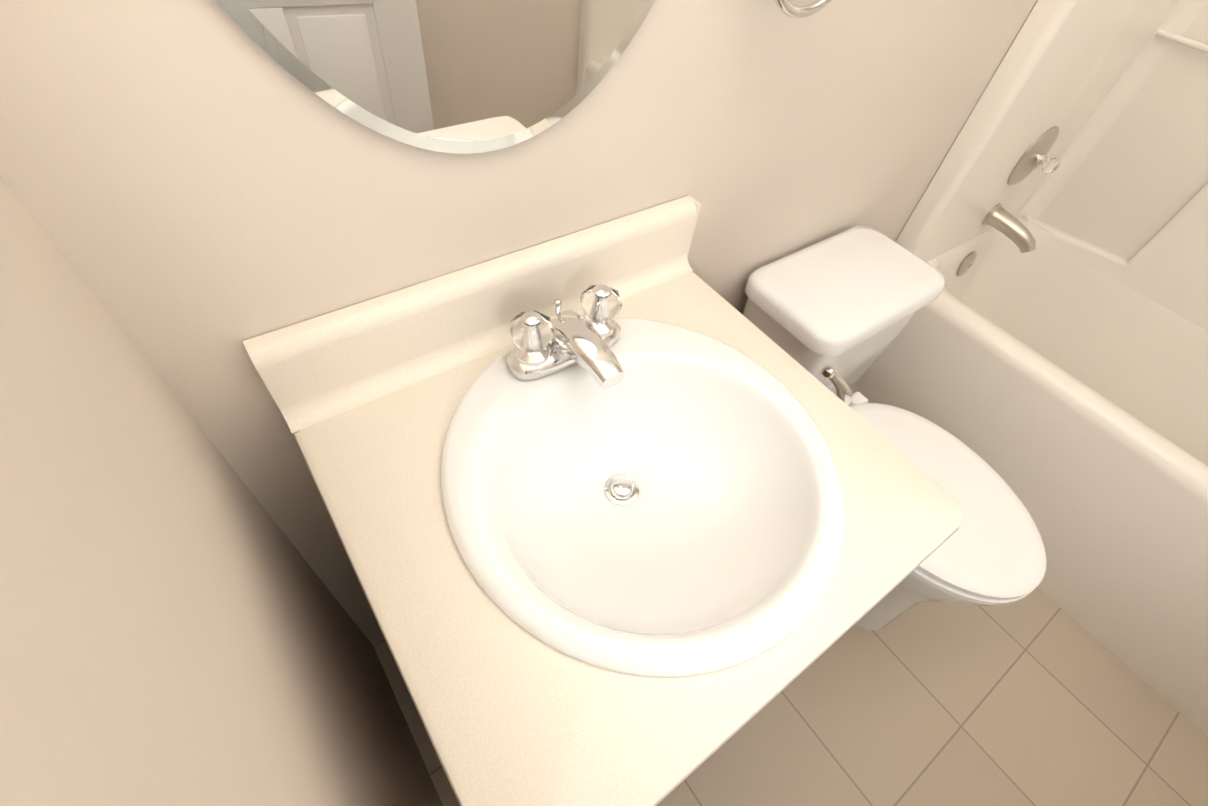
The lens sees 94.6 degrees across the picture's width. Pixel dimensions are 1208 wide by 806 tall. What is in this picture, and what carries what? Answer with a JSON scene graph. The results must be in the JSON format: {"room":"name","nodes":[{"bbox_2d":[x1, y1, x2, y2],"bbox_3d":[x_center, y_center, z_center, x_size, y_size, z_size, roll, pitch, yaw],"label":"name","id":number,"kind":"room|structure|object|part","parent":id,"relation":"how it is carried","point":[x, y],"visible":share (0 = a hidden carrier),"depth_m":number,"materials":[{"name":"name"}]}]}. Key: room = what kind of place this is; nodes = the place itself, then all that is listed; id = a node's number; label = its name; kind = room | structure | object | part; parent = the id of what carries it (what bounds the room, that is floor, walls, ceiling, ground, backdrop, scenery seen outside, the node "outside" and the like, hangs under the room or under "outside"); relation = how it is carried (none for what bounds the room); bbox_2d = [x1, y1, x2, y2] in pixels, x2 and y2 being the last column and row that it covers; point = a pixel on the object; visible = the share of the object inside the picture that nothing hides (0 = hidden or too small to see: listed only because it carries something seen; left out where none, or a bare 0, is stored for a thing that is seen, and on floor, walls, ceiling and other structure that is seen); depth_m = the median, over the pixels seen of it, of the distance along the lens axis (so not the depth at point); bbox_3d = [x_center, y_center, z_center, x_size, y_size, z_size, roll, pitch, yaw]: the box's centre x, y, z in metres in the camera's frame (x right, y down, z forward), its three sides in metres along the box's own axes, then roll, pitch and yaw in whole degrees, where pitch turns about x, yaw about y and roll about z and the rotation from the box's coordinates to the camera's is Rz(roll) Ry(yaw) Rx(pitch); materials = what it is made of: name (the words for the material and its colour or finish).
{"room":"bathroom","nodes":[
{"label":"bathroom","id":0,"kind":"room"},
{"bbox_2d":[0,136,442,805],"bbox_3d":[-0.016,0.338,-0.040,0.100,2.440,1.500,-26,59,-25],"label":"wall","id":1,"kind":"structure","parent":0,"point":[169,636],"depth_m":0.35,"materials":[{"name":"beige paint"}]},
{"bbox_2d":[0,0,1037,641],"bbox_3d":[0.468,-0.684,0.840,2.450,2.440,0.100,-26,59,-25],"label":"wall","id":2,"kind":"structure","parent":0,"point":[194,194],"depth_m":0.62,"materials":[{"name":"beige paint"}]},
{"bbox_2d":[216,0,654,153],"bbox_3d":[-0.078,-0.507,0.304,0.527,0.756,0.004,-26,59,-25],"label":"mirror","id":3,"kind":"object","parent":2,"relation":"attached to","point":[463,76],"visible":1,"depth_m":0.51,"materials":[{"name":"white mirror"}]},
{"bbox_2d":[774,0,831,17],"bbox_3d":[0.242,-0.539,0.609,0.164,0.196,0.051,-26,59,-25],"label":"towel ring","id":4,"kind":"object","parent":2,"relation":"attached to","point":[787,8],"visible":1,"depth_m":0.67,"materials":[{"name":"silver metal"}]},
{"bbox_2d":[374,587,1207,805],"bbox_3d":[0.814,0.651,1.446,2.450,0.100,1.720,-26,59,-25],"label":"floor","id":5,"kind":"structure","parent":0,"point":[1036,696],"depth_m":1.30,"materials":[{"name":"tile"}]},
{"bbox_2d":[243,195,963,805],"bbox_3d":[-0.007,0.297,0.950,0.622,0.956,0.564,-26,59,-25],"label":"countertop","id":6,"kind":"structure","parent":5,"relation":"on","point":[367,395],"depth_m":0.60,"materials":[{"name":"beige laminate"}]},
{"bbox_2d":[440,318,844,676],"bbox_3d":[0.043,0.096,0.695,0.464,0.120,0.475,-26,59,-25],"label":"sink","id":7,"kind":"object","parent":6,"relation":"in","point":[671,504],"visible":0.9,"depth_m":0.68,"materials":[{"name":"white ceramic"}]},
{"bbox_2d":[507,284,624,388],"bbox_3d":[-0.026,-0.071,0.688,0.164,0.084,0.131,-26,59,-25],"label":"faucet","id":8,"kind":"object","parent":7,"relation":"on","point":[545,345],"visible":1,"depth_m":0.68,"materials":[{"name":"silver metal"}]},
{"bbox_2d":[742,226,1045,630],"bbox_3d":[0.597,0.149,1.274,0.391,0.753,0.731,-26,59,-25],"label":"toilet","id":9,"kind":"object","parent":5,"relation":"on","point":[835,314],"visible":0.58,"depth_m":1.09,"materials":[{"name":"white ceramic"}]},
{"bbox_2d":[850,0,1207,736],"bbox_3d":[1.527,-0.268,1.007,0.718,1.861,1.516,-26,59,-25],"label":"shower surround","id":10,"kind":"object","parent":5,"relation":"on","point":[1044,354],"visible":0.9,"depth_m":1.44,"materials":[{"name":"white plastic"}]},
{"bbox_3d":[1.110,-0.422,1.702,0.080,0.080,0.019,-26,59,-25],"label":"overflow plate","id":11,"kind":"part","parent":10,"relation":"part of","materials":[{"name":"silver metal"}]},
{"bbox_3d":[1.150,-0.485,1.564,0.066,0.080,0.152,-26,59,-25],"label":"spout","id":12,"kind":"part","parent":10,"relation":"part of","materials":[{"name":"silver metal"}]},
{"bbox_3d":[1.143,-0.624,1.447,0.156,0.156,0.068,-26,59,-25],"label":"valve trim","id":13,"kind":"part","parent":10,"relation":"part of","materials":[{"name":"silver metal"}]}
]}

